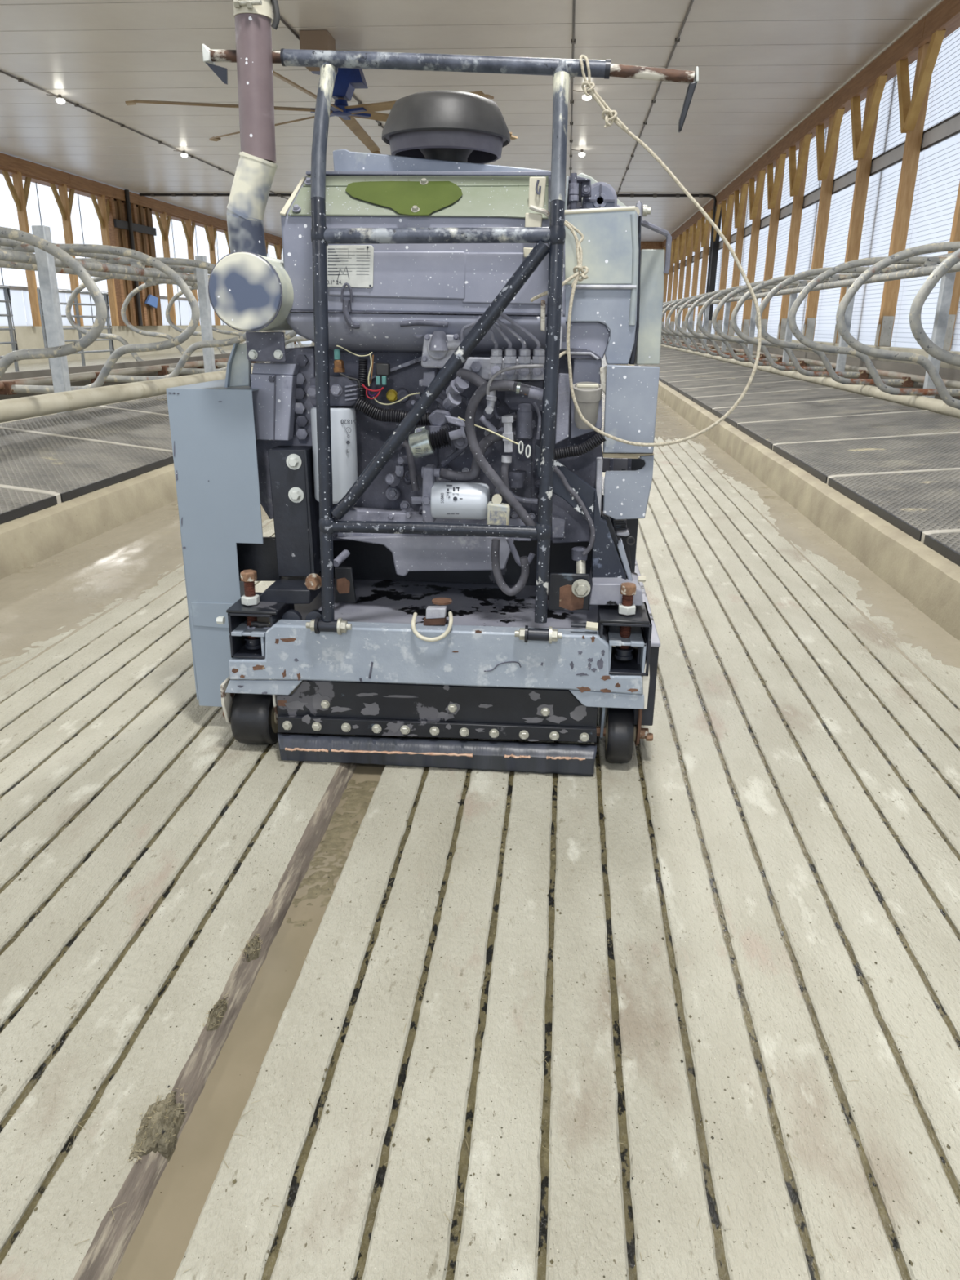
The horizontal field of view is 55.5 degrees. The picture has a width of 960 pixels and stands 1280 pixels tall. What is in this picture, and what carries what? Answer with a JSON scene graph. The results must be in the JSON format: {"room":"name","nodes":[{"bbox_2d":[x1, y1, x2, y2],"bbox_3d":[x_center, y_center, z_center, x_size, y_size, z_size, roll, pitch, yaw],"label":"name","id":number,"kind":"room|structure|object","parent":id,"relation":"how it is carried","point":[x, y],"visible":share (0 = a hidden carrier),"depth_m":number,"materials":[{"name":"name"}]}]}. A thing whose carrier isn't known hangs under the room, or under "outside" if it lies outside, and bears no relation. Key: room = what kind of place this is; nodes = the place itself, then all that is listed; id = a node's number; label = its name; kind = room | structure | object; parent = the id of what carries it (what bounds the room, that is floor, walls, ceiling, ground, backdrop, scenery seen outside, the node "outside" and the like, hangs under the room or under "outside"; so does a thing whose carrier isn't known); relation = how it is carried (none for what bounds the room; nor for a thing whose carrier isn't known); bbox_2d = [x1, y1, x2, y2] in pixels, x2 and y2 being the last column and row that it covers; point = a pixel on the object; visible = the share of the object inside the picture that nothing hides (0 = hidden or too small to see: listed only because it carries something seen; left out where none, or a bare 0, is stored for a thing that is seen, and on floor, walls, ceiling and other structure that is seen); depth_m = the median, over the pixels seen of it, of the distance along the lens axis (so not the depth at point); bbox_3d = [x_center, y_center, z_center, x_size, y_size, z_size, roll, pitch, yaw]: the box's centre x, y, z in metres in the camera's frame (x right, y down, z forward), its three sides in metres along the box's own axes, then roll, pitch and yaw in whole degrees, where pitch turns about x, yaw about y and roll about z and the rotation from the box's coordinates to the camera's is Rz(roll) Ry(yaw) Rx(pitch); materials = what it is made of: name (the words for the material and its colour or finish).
{"room":"farm building","nodes":[
{"label":"farm building","id":0,"kind":"room"},
{"bbox_2d":[0,237,210,274],"bbox_3d":[-2.810,-8.803,23.255,0.090,0.088,43.000,2,19,5],"label":"rail","id":1,"kind":"object","parent":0,"point":[3,242],"visible":0.02,"depth_m":9.53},
{"bbox_2d":[0,152,284,364],"bbox_3d":[-13.001,-9.061,21.485,0.670,5.380,60.000,2,19,5],"label":"wall","id":2,"kind":"structure","parent":0,"point":[125,217],"depth_m":30.12,"materials":[{"name":"wood"}]},
{"bbox_2d":[144,294,158,307],"bbox_3d":[-11.709,-12.078,32.537,0.080,0.450,1.000,2,19,5],"label":"tarp","id":3,"kind":"object","parent":2,"relation":"hanging from","point":[152,300],"visible":1,"depth_m":32.50,"materials":[{"name":"blue"}]},
{"bbox_2d":[0,0,943,242],"bbox_3d":[-3.168,-11.248,19.785,20.550,0.130,60.000,2,19,5],"label":"ceiling","id":4,"kind":"structure","parent":0,"point":[765,66],"depth_m":16.09,"materials":[{"name":"grey"}]},
{"bbox_2d":[0,70,288,199],"bbox_3d":[-8.195,-10.410,17.369,0.070,0.050,52.000,2,19,5],"label":"conduit","id":5,"kind":"object","parent":4,"relation":"attached to","point":[20,80],"visible":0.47,"depth_m":19.60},
{"bbox_2d":[45,93,65,104],"bbox_3d":[-8.131,-10.365,17.485,0.354,0.172,0.170,2,19,5],"label":"ceiling lamp","id":6,"kind":"object","parent":5,"relation":"attached to","point":[60,100],"visible":1,"depth_m":17.45,"materials":[{"name":"white"}]},
{"bbox_2d":[124,30,517,154],"bbox_3d":[-2.489,-9.095,15.058,6.064,0.855,7.023,2,19,5],"label":"ceiling fan","id":7,"kind":"object","parent":4,"relation":"hanging from","point":[347,80],"visible":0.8,"depth_m":14.74,"materials":[{"name":"brown"}]},
{"bbox_2d":[272,9,383,128],"bbox_3d":[-2.439,-10.172,16.900,0.070,0.050,52.000,2,19,5],"label":"conduit","id":8,"kind":"object","parent":4,"relation":"attached to","point":[289,28],"visible":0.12,"depth_m":13.63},
{"bbox_2d":[139,193,716,327],"bbox_3d":[-2.003,-12.895,31.217,19.478,4.300,0.104,2,19,5],"label":"conduit","id":9,"kind":"object","parent":4,"relation":"attached to","point":[140,194],"visible":0.35,"depth_m":30.35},
{"bbox_2d":[568,0,575,176],"bbox_3d":[1.674,-10.002,16.564,0.070,0.050,52.000,2,19,5],"label":"conduit","id":10,"kind":"object","parent":4,"relation":"attached to","point":[573,40],"visible":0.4,"depth_m":16.19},
{"bbox_2d":[617,0,693,197],"bbox_3d":[3.218,-9.938,16.438,0.070,0.050,52.000,2,19,5],"label":"conduit","id":11,"kind":"object","parent":4,"relation":"attached to","point":[677,39],"visible":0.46,"depth_m":16.22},
{"bbox_2d":[293,241,662,344],"bbox_3d":[-0.436,-18.387,48.738,20.300,5.400,0.240,2,19,5],"label":"wall","id":12,"kind":"structure","parent":0,"point":[644,245],"depth_m":47.06,"materials":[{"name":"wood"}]},
{"bbox_2d":[0,344,959,1279],"bbox_3d":[-3.011,-6.110,21.550,22.000,0.208,60.000,2,19,5],"label":"floor","id":13,"kind":"structure","parent":0,"point":[686,1008],"depth_m":1.91,"materials":[{"name":"concrete"}]},
{"bbox_2d":[0,285,19,371],"bbox_3d":[-8.755,-5.162,15.620,0.048,1.773,2.835,2,19,5],"label":"gate","id":14,"kind":"object","parent":13,"relation":"on","point":[6,289],"visible":0.81,"depth_m":16.72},
{"bbox_2d":[36,288,114,368],"bbox_3d":[-8.412,-6.401,19.196,0.048,1.773,2.835,2,19,5],"label":"gate","id":15,"kind":"object","parent":13,"relation":"on","point":[76,304],"visible":0.62,"depth_m":19.16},
{"bbox_2d":[0,394,164,423],"bbox_3d":[-3.495,-6.362,21.509,5.020,0.500,60.000,2,19,5],"label":"bed","id":16,"kind":"object","parent":13,"relation":"on","point":[163,394],"depth_m":8.52,"materials":[{"name":"rubber"}]},
{"bbox_2d":[0,487,57,524],"bbox_3d":[-3.283,-0.636,4.473,1.542,0.218,1.740,2,19,5],"label":"mat","id":17,"kind":"object","parent":16,"relation":"on","point":[14,504],"visible":1,"depth_m":5.05,"materials":[{"name":"rubber"}]},
{"bbox_2d":[0,484,61,504],"bbox_3d":[-3.205,-0.924,5.322,1.536,0.241,0.060,2,19,5],"label":"strip","id":18,"kind":"object","parent":16,"relation":"on","point":[2,486],"visible":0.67,"depth_m":5.27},
{"bbox_2d":[31,225,72,413],"bbox_3d":[-3.749,-2.777,8.026,0.110,1.580,0.110,2,19,5],"label":"post","id":19,"kind":"object","parent":16,"relation":"on","point":[45,261],"visible":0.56,"depth_m":7.95,"materials":[{"name":"metal"}]},
{"bbox_2d":[0,406,172,449],"bbox_3d":[-2.958,-1.810,7.860,1.542,0.218,1.740,2,19,5],"label":"mat","id":20,"kind":"object","parent":16,"relation":"on","point":[97,423],"visible":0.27,"depth_m":7.63,"materials":[{"name":"rubber"}]},
{"bbox_2d":[0,426,173,452],"bbox_3d":[-3.043,-1.511,7.016,1.536,0.241,0.060,2,19,5],"label":"strip","id":21,"kind":"object","parent":16,"relation":"on","point":[2,428],"visible":0.07,"depth_m":6.99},
{"bbox_2d":[0,428,173,502],"bbox_3d":[-3.121,-1.223,6.167,1.542,0.218,1.740,2,19,5],"label":"mat","id":22,"kind":"object","parent":16,"relation":"on","point":[70,468],"visible":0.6,"depth_m":6.19,"materials":[{"name":"rubber"}]},
{"bbox_2d":[0,366,253,422],"bbox_3d":[-1.831,-7.529,23.602,0.156,0.196,43.000,2,19,5],"label":"pipe","id":23,"kind":"object","parent":16,"relation":"on","point":[18,408],"visible":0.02,"depth_m":7.71,"materials":[{"name":"plastic"}]},
{"bbox_2d":[97,405,168,416],"bbox_3d":[-2.880,-2.098,8.710,1.536,0.241,0.060,2,19,5],"label":"strip","id":24,"kind":"object","parent":16,"relation":"on","point":[98,406],"visible":0.11,"depth_m":8.70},
{"bbox_2d":[105,394,168,414],"bbox_3d":[-2.796,-2.397,9.554,1.542,0.218,1.740,2,19,5],"label":"mat","id":25,"kind":"object","parent":16,"relation":"on","point":[157,404],"visible":0.1,"depth_m":9.15,"materials":[{"name":"rubber"}]},
{"bbox_2d":[0,346,308,399],"bbox_3d":[-3.310,-7.571,23.729,0.050,0.310,43.000,2,19,5],"label":"board","id":26,"kind":"object","parent":16,"relation":"on","point":[46,372],"visible":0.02,"depth_m":10.68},
{"bbox_2d":[195,255,215,373],"bbox_3d":[-3.425,-3.951,11.414,0.110,1.580,0.110,2,19,5],"label":"post","id":27,"kind":"object","parent":16,"relation":"on","point":[202,273],"visible":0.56,"depth_m":11.34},
{"bbox_3d":[-4.026,-8.870,25.473,2.088,1.337,0.110,2,19,5],"label":"divider","id":28,"kind":"object","parent":16,"relation":"on","visible":0},
{"bbox_2d":[0,357,229,389],"bbox_3d":[-3.135,-7.625,23.694,0.080,0.078,43.000,2,19,5],"label":"rail","id":29,"kind":"object","parent":28,"relation":"on","point":[41,380],"visible":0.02,"depth_m":10.74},
{"bbox_2d":[0,226,106,380],"bbox_3d":[-3.774,-2.368,6.789,2.088,1.337,0.110,2,19,5],"label":"divider","id":30,"kind":"object","parent":29,"relation":"attached to","point":[97,327],"visible":1,"depth_m":6.65,"materials":[{"name":"metal"}]},
{"bbox_2d":[0,244,199,395],"bbox_3d":[-3.611,-2.955,8.482,2.088,1.337,0.110,2,19,5],"label":"divider","id":31,"kind":"object","parent":29,"relation":"attached to","point":[10,388],"visible":0.81,"depth_m":8.37,"materials":[{"name":"metal"}]},
{"bbox_2d":[74,257,256,382],"bbox_3d":[-3.449,-3.542,10.176,2.088,1.337,0.110,2,19,5],"label":"divider","id":32,"kind":"object","parent":29,"relation":"attached to","point":[126,260],"visible":0.52,"depth_m":10.16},
{"bbox_2d":[146,266,297,374],"bbox_3d":[-3.286,-4.129,11.870,2.088,1.337,0.110,2,19,5],"label":"divider","id":33,"kind":"object","parent":29,"relation":"attached to","point":[166,370],"visible":0.25,"depth_m":12.05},
{"bbox_2d":[208,274,309,368],"bbox_3d":[-3.124,-4.716,13.564,2.088,1.337,0.110,2,19,5],"label":"divider","id":34,"kind":"object","parent":29,"relation":"attached to","point":[295,339],"visible":0.25,"depth_m":13.60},
{"bbox_3d":[-3.936,-1.781,5.095,2.088,1.337,0.110,2,19,5],"label":"divider","id":35,"kind":"object","parent":29,"relation":"attached to","visible":0},
{"bbox_2d":[0,248,209,282],"bbox_3d":[-2.444,-8.636,23.277,0.090,0.088,43.000,2,19,5],"label":"rail","id":36,"kind":"object","parent":35,"relation":"attached to","point":[5,255],"visible":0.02,"depth_m":9.11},
{"bbox_3d":[-3.456,-8.765,27.049,0.080,0.078,36.000,2,19,5],"label":"rail","id":37,"kind":"object","parent":16,"relation":"on","visible":0},
{"bbox_2d":[65,276,204,368],"bbox_3d":[-5.163,-4.761,13.616,2.088,1.337,0.110,2,19,5],"label":"divider","id":38,"kind":"object","parent":37,"relation":"attached to","point":[150,281],"visible":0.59,"depth_m":13.65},
{"bbox_2d":[0,260,194,286],"bbox_3d":[-3.641,-9.906,26.671,0.090,0.088,36.000,2,19,5],"label":"rail","id":39,"kind":"object","parent":38,"relation":"attached to","point":[8,264],"visible":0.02,"depth_m":11.92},
{"bbox_2d":[120,282,197,355],"bbox_3d":[-5.000,-5.348,15.310,2.088,1.337,0.110,2,19,5],"label":"divider","id":40,"kind":"object","parent":37,"relation":"attached to","point":[131,294],"visible":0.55,"depth_m":15.37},
{"bbox_2d":[165,286,227,353],"bbox_3d":[-4.838,-5.935,17.004,2.088,1.337,0.110,2,19,5],"label":"divider","id":41,"kind":"object","parent":37,"relation":"attached to","point":[180,293],"visible":0.34,"depth_m":17.05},
{"bbox_2d":[209,301,246,341],"bbox_3d":[-4.675,-6.522,18.698,2.088,1.337,0.110,2,19,5],"label":"divider","id":42,"kind":"object","parent":37,"relation":"attached to","point":[219,331],"visible":0.13,"depth_m":18.78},
{"bbox_2d":[0,462,177,579],"bbox_3d":[-0.907,-6.177,21.326,0.231,0.334,60.000,2,19,5],"label":"curb","id":43,"kind":"object","parent":13,"relation":"on","point":[27,540],"depth_m":5.36,"materials":[{"name":"concrete"}]},
{"bbox_2d":[128,1087,186,1163],"bbox_3d":[-0.528,0.816,1.504,0.084,0.078,0.170,2,19,5],"label":"clump","id":44,"kind":"object","parent":13,"relation":"on","point":[159,1128],"visible":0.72,"depth_m":1.48,"materials":[{"name":"soil"}]},
{"bbox_2d":[203,992,229,1031],"bbox_3d":[-0.503,0.733,1.746,0.036,0.077,0.110,2,19,5],"label":"clump","id":45,"kind":"object","parent":13,"relation":"on","point":[216,1014],"visible":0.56,"depth_m":1.73,"materials":[{"name":"soil"}]},
{"bbox_2d":[242,933,262,962],"bbox_3d":[-0.479,0.669,1.931,0.042,0.076,0.090,2,19,5],"label":"clump","id":46,"kind":"object","parent":13,"relation":"on","point":[252,949],"visible":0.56,"depth_m":1.91,"materials":[{"name":"soil"}]},
{"bbox_2d":[165,0,698,775],"bbox_3d":[-0.140,-0.828,2.958,1.438,2.118,1.319,2,19,5],"label":"machine","id":47,"kind":"object","parent":13,"relation":"on","point":[451,553],"visible":1,"depth_m":2.59,"materials":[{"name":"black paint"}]},
{"bbox_2d":[314,617,320,634],"bbox_3d":[-0.460,-0.041,2.586,0.008,0.048,0.048,2,19,5],"label":"washer","id":48,"kind":"object","parent":47,"relation":"in","point":[317,620],"depth_m":2.57,"materials":[{"name":"rubber"}]},
{"bbox_2d":[336,617,342,635],"bbox_3d":[-0.396,-0.038,2.580,0.008,0.048,0.048,2,19,5],"label":"washer","id":49,"kind":"object","parent":47,"relation":"in","point":[340,622],"depth_m":2.57,"materials":[{"name":"metal"}]},
{"bbox_2d":[346,426,351,444],"bbox_3d":[-0.373,-0.581,2.596,0.016,0.048,0.003,2,19,5],"label":"print","id":50,"kind":"object","parent":47,"relation":"attached to","point":[348,442],"depth_m":2.61,"materials":[{"name":"grey"}]},
{"bbox_2d":[280,171,565,316],"bbox_3d":[-0.113,-1.204,2.834,0.772,0.370,0.902,2,19,5],"label":"hood","id":51,"kind":"object","parent":47,"relation":"attached to","point":[412,279],"depth_m":2.45,"materials":[{"name":"paint"}]},
{"bbox_2d":[431,597,452,604],"bbox_3d":[-0.112,-0.114,2.692,0.060,0.006,0.060,2,19,5],"label":"washer","id":52,"kind":"object","parent":47,"relation":"in","point":[437,601],"depth_m":2.68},
{"bbox_2d":[389,129,502,164],"bbox_3d":[-0.098,-1.438,2.646,0.330,0.070,0.330,2,19,5],"label":"bowl","id":53,"kind":"object","parent":47,"relation":"on","point":[473,146],"depth_m":2.55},
{"bbox_2d":[447,339,460,350],"bbox_3d":[-0.071,-0.805,2.491,0.045,0.028,0.024,2,19,5],"label":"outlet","id":54,"kind":"object","parent":47,"relation":"attached to","point":[452,344],"depth_m":2.48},
{"bbox_2d":[445,484,462,500],"bbox_3d":[-0.072,-0.396,2.581,0.047,0.086,0.010,2,19,5],"label":"print","id":55,"kind":"object","parent":47,"relation":"attached to","point":[452,493],"depth_m":2.58,"materials":[{"name":"grey"}]},
{"bbox_2d":[548,626,552,644],"bbox_3d":[0.196,-0.014,2.532,0.008,0.048,0.048,2,19,5],"label":"washer","id":56,"kind":"object","parent":47,"relation":"in","point":[550,631],"depth_m":2.52,"materials":[{"name":"metal"}]},
{"bbox_2d":[529,54,761,446],"bbox_3d":[0.429,-0.975,2.337,0.601,0.937,0.090,4,19,8],"label":"rope","id":57,"kind":"object","parent":47,"relation":"hanging from","point":[611,115],"visible":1,"depth_m":2.34,"materials":[{"name":"fabric"}]},
{"bbox_2d":[625,364,959,640],"bbox_3d":[3.763,-5.984,20.945,0.209,0.334,60.000,2,19,5],"label":"curb","id":58,"kind":"object","parent":13,"relation":"on","point":[929,580],"depth_m":5.38,"materials":[{"name":"concrete"}]},
{"bbox_3d":[5.268,-6.009,20.791,2.860,0.520,60.000,2,19,5],"label":"bed","id":59,"kind":"object","parent":13,"relation":"on","visible":0},
{"bbox_2d":[633,357,712,365],"bbox_3d":[5.021,-7.229,23.740,1.912,0.219,1.720,2,19,5],"label":"mat","id":60,"kind":"object","parent":59,"relation":"on","point":[695,358],"visible":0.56,"depth_m":23.70,"materials":[{"name":"rubber"}]},
{"bbox_2d":[660,355,702,359],"bbox_3d":[5.181,-7.809,25.415,1.912,0.219,1.720,2,19,5],"label":"mat","id":61,"kind":"object","parent":59,"relation":"on","point":[691,356],"visible":0.4,"depth_m":25.37,"materials":[{"name":"rubber"}]},
{"bbox_2d":[640,360,725,367],"bbox_3d":[4.860,-6.648,22.065,1.912,0.219,1.720,2,19,5],"label":"mat","id":62,"kind":"object","parent":59,"relation":"on","point":[706,362],"visible":0.43,"depth_m":22.08,"materials":[{"name":"rubber"}]},
{"bbox_2d":[687,309,693,344],"bbox_3d":[7.125,-10.581,30.899,0.110,1.540,0.110,2,19,5],"label":"post","id":63,"kind":"object","parent":59,"relation":"on","point":[691,318],"visible":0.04,"depth_m":30.81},
{"bbox_2d":[659,362,739,371],"bbox_3d":[4.699,-6.068,20.390,1.912,0.219,1.720,2,19,5],"label":"mat","id":64,"kind":"object","parent":59,"relation":"on","point":[724,364],"visible":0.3,"depth_m":20.35,"materials":[{"name":"rubber"}]},
{"bbox_2d":[658,365,752,376],"bbox_3d":[4.539,-5.487,18.715,1.912,0.219,1.720,2,19,5],"label":"mat","id":65,"kind":"object","parent":59,"relation":"on","point":[739,367],"visible":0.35,"depth_m":18.69,"materials":[{"name":"rubber"}]},
{"bbox_2d":[702,304,710,347],"bbox_3d":[6.795,-9.387,27.455,0.110,1.540,0.110,2,19,5],"label":"post","id":66,"kind":"object","parent":59,"relation":"on","point":[707,310],"visible":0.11,"depth_m":27.35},
{"bbox_2d":[658,369,774,385],"bbox_3d":[4.378,-4.907,17.040,1.912,0.219,1.720,2,19,5],"label":"mat","id":67,"kind":"object","parent":59,"relation":"on","point":[664,380],"visible":0.73,"depth_m":17.02,"materials":[{"name":"rubber"}]},
{"bbox_2d":[720,302,730,351],"bbox_3d":[6.464,-8.193,24.011,0.110,1.540,0.110,2,19,5],"label":"post","id":68,"kind":"object","parent":59,"relation":"on","point":[728,304],"visible":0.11,"depth_m":23.91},
{"bbox_2d":[666,374,799,391],"bbox_3d":[4.218,-4.326,15.365,1.912,0.219,1.720,2,19,5],"label":"mat","id":69,"kind":"object","parent":59,"relation":"on","point":[676,386],"visible":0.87,"depth_m":15.33,"materials":[{"name":"rubber"}]},
{"bbox_2d":[678,379,801,391],"bbox_3d":[4.140,-4.030,14.529,1.906,0.242,0.060,2,19,5],"label":"strip","id":70,"kind":"object","parent":59,"relation":"on","point":[801,380],"visible":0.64,"depth_m":14.50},
{"bbox_2d":[747,298,758,355],"bbox_3d":[6.134,-7.000,20.567,0.110,1.540,0.110,2,19,5],"label":"post","id":71,"kind":"object","parent":59,"relation":"on","point":[752,326],"visible":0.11,"depth_m":20.50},
{"bbox_2d":[678,380,830,400],"bbox_3d":[4.057,-3.746,13.690,1.912,0.219,1.720,2,19,5],"label":"mat","id":72,"kind":"object","parent":59,"relation":"on","point":[690,393],"visible":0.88,"depth_m":13.65,"materials":[{"name":"rubber"}]},
{"bbox_2d":[693,386,832,398],"bbox_3d":[3.980,-3.450,12.854,1.906,0.242,0.060,2,19,5],"label":"strip","id":73,"kind":"object","parent":59,"relation":"on","point":[832,387],"visible":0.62,"depth_m":12.82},
{"bbox_2d":[693,387,869,412],"bbox_3d":[3.896,-3.165,12.015,1.912,0.219,1.720,2,19,5],"label":"mat","id":74,"kind":"object","parent":59,"relation":"on","point":[708,403],"visible":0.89,"depth_m":11.96,"materials":[{"name":"rubber"}]},
{"bbox_2d":[782,293,797,361],"bbox_3d":[5.804,-5.806,17.123,0.110,1.540,0.110,2,19,5],"label":"post","id":75,"kind":"object","parent":59,"relation":"on","point":[793,297],"visible":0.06,"depth_m":17.08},
{"bbox_2d":[711,396,873,408],"bbox_3d":[3.819,-2.869,11.179,1.906,0.242,0.060,2,19,5],"label":"strip","id":76,"kind":"object","parent":59,"relation":"on","point":[869,397],"visible":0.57,"depth_m":11.15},
{"bbox_2d":[660,344,959,418],"bbox_3d":[6.005,-7.112,22.995,0.140,0.160,43.000,2,19,5],"label":"pipe","id":77,"kind":"object","parent":59,"relation":"on","point":[937,406],"visible":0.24,"depth_m":11.60,"materials":[{"name":"plastic"}]},
{"bbox_3d":[6.969,-12.858,37.224,2.088,1.402,0.110,2,19,5],"label":"divider","id":78,"kind":"object","parent":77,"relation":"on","visible":0},
{"bbox_2d":[662,337,959,388],"bbox_3d":[6.545,-7.253,22.894,0.080,0.078,43.000,2,19,5],"label":"rail","id":79,"kind":"object","parent":78,"relation":"attached to","point":[948,383],"visible":0.48,"depth_m":13.12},
{"bbox_2d":[661,300,715,350],"bbox_3d":[5.978,-9.277,26.892,2.088,1.402,0.110,2,19,5],"label":"divider","id":80,"kind":"object","parent":79,"relation":"attached to","point":[681,345],"visible":0.22,"depth_m":27.01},
{"bbox_2d":[661,298,727,351],"bbox_3d":[5.813,-8.680,25.169,2.088,1.402,0.110,2,19,5],"label":"divider","id":81,"kind":"object","parent":79,"relation":"attached to","point":[704,300],"visible":0.3,"depth_m":25.28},
{"bbox_2d":[662,297,738,353],"bbox_3d":[5.648,-8.083,23.447,2.088,1.402,0.110,2,19,5],"label":"divider","id":82,"kind":"object","parent":79,"relation":"attached to","point":[673,304],"visible":0.41,"depth_m":23.53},
{"bbox_2d":[666,294,746,355],"bbox_3d":[5.482,-7.486,21.725,2.088,1.402,0.110,2,19,5],"label":"divider","id":83,"kind":"object","parent":79,"relation":"attached to","point":[686,300],"visible":0.5,"depth_m":21.81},
{"bbox_2d":[674,292,766,358],"bbox_3d":[5.317,-6.889,20.003,2.088,1.402,0.110,2,19,5],"label":"divider","id":84,"kind":"object","parent":79,"relation":"attached to","point":[740,294],"visible":0.57,"depth_m":20.08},
{"bbox_2d":[684,288,782,362],"bbox_3d":[5.152,-6.293,18.281,2.088,1.402,0.110,2,19,5],"label":"divider","id":85,"kind":"object","parent":79,"relation":"attached to","point":[761,291],"visible":0.62,"depth_m":18.35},
{"bbox_2d":[697,284,809,366],"bbox_3d":[4.987,-5.696,16.559,2.088,1.402,0.110,2,19,5],"label":"divider","id":86,"kind":"object","parent":79,"relation":"attached to","point":[712,299],"visible":0.57,"depth_m":16.64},
{"bbox_2d":[711,280,835,371],"bbox_3d":[4.822,-5.099,14.837,2.088,1.402,0.110,2,19,5],"label":"divider","id":87,"kind":"object","parent":79,"relation":"attached to","point":[799,282],"visible":0.64,"depth_m":14.92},
{"bbox_2d":[730,274,871,378],"bbox_3d":[4.657,-4.502,13.115,2.088,1.402,0.110,2,19,5],"label":"divider","id":88,"kind":"object","parent":79,"relation":"attached to","point":[862,374],"visible":0.71,"depth_m":13.19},
{"bbox_2d":[755,266,918,386],"bbox_3d":[4.492,-3.905,11.393,2.088,1.402,0.110,2,19,5],"label":"divider","id":89,"kind":"object","parent":79,"relation":"attached to","point":[906,381],"visible":0.69,"depth_m":11.48,"materials":[{"name":"metal"}]},
{"bbox_2d":[788,256,959,397],"bbox_3d":[4.327,-3.309,9.671,2.088,1.402,0.110,2,19,5],"label":"divider","id":90,"kind":"object","parent":79,"relation":"attached to","point":[925,261],"visible":0.8,"depth_m":9.74,"materials":[{"name":"metal"}]},
{"bbox_2d":[835,241,959,409],"bbox_3d":[4.162,-2.712,7.949,2.088,1.402,0.110,2,19,5],"label":"divider","id":91,"kind":"object","parent":79,"relation":"attached to","point":[862,278],"visible":1,"depth_m":8.00,"materials":[{"name":"metal"}]},
{"bbox_2d":[909,248,959,366],"bbox_3d":[3.996,-2.115,6.227,2.088,1.402,0.110,2,19,5],"label":"divider","id":92,"kind":"object","parent":79,"relation":"attached to","point":[920,335],"visible":1,"depth_m":6.25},
{"bbox_3d":[3.831,-1.518,4.505,2.088,1.402,0.110,2,19,5],"label":"divider","id":93,"kind":"object","parent":79,"relation":"attached to","visible":0},
{"bbox_2d":[662,261,959,311],"bbox_3d":[5.822,-8.361,22.580,0.090,0.088,43.000,2,19,5],"label":"rail","id":94,"kind":"object","parent":93,"relation":"attached to","point":[923,271],"visible":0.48,"depth_m":11.48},
{"bbox_2d":[769,253,951,290],"bbox_3d":[6.183,-8.492,22.500,0.090,0.088,43.000,2,19,5],"label":"rail","id":95,"kind":"object","parent":93,"relation":"attached to","point":[897,266],"visible":0.02,"depth_m":10.96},
{"bbox_2d":[662,335,959,399],"bbox_3d":[6.709,-7.199,22.897,0.050,0.380,43.000,2,19,5],"label":"board","id":96,"kind":"object","parent":59,"relation":"on","point":[944,373],"visible":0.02,"depth_m":13.05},
{"bbox_2d":[711,397,923,427],"bbox_3d":[3.736,-2.585,10.340,1.912,0.219,1.720,2,19,5],"label":"mat","id":97,"kind":"object","parent":59,"relation":"on","point":[862,406],"visible":0.83,"depth_m":10.25,"materials":[{"name":"rubber"}]},
{"bbox_2d":[736,409,928,428],"bbox_3d":[3.658,-2.289,9.504,1.906,0.242,0.060,2,19,5],"label":"strip","id":98,"kind":"object","parent":59,"relation":"on","point":[923,410],"visible":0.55,"depth_m":9.48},
{"bbox_2d":[835,285,854,372],"bbox_3d":[5.474,-4.612,13.679,0.110,1.540,0.110,2,19,5],"label":"post","id":99,"kind":"object","parent":59,"relation":"on","point":[841,358],"visible":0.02,"depth_m":13.68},
{"bbox_2d":[737,411,959,449],"bbox_3d":[3.575,-2.004,8.665,1.912,0.219,1.720,2,19,5],"label":"mat","id":100,"kind":"object","parent":59,"relation":"on","point":[767,433],"visible":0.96,"depth_m":8.61,"materials":[{"name":"rubber"}]},
{"bbox_2d":[772,431,959,450],"bbox_3d":[3.498,-1.708,7.829,1.906,0.242,0.060,2,19,5],"label":"strip","id":101,"kind":"object","parent":59,"relation":"on","point":[948,433],"visible":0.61,"depth_m":7.82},
{"bbox_2d":[773,433,959,483],"bbox_3d":[3.414,-1.424,6.990,1.912,0.219,1.720,2,19,5],"label":"mat","id":102,"kind":"object","parent":59,"relation":"on","point":[822,460],"visible":0.99,"depth_m":7.00,"materials":[{"name":"rubber"}]},
{"bbox_2d":[826,467,959,484],"bbox_3d":[3.337,-1.128,6.154,1.906,0.242,0.060,2,19,5],"label":"strip","id":103,"kind":"object","parent":59,"relation":"on","point":[948,468],"visible":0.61,"depth_m":6.19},
{"bbox_2d":[827,470,959,541],"bbox_3d":[3.254,-0.843,5.315,1.912,0.219,1.720,2,19,5],"label":"mat","id":104,"kind":"object","parent":59,"relation":"on","point":[915,504],"visible":1,"depth_m":5.44,"materials":[{"name":"rubber"}]},
{"bbox_2d":[923,271,955,398],"bbox_3d":[5.143,-3.419,10.235,0.110,1.540,0.110,2,19,5],"label":"post","id":105,"kind":"object","parent":59,"relation":"on","point":[947,282],"visible":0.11,"depth_m":10.14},
{"bbox_2d":[920,528,959,542],"bbox_3d":[3.176,-0.547,4.479,1.906,0.242,0.060,2,19,5],"label":"strip","id":106,"kind":"object","parent":59,"relation":"on","point":[947,531],"visible":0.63,"depth_m":4.56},
{"bbox_2d":[923,533,959,566],"bbox_3d":[3.093,-0.263,3.640,1.912,0.219,1.720,2,19,5],"label":"mat","id":107,"kind":"object","parent":59,"relation":"on","point":[947,544],"visible":1,"depth_m":4.38,"materials":[{"name":"rubber"}]},
{"bbox_2d":[661,0,959,369],"bbox_3d":[6.901,-8.247,19.859,0.480,5.400,60.000,2,19,5],"label":"wall","id":108,"kind":"structure","parent":0,"point":[873,171],"depth_m":15.54,"materials":[{"name":"wood"}]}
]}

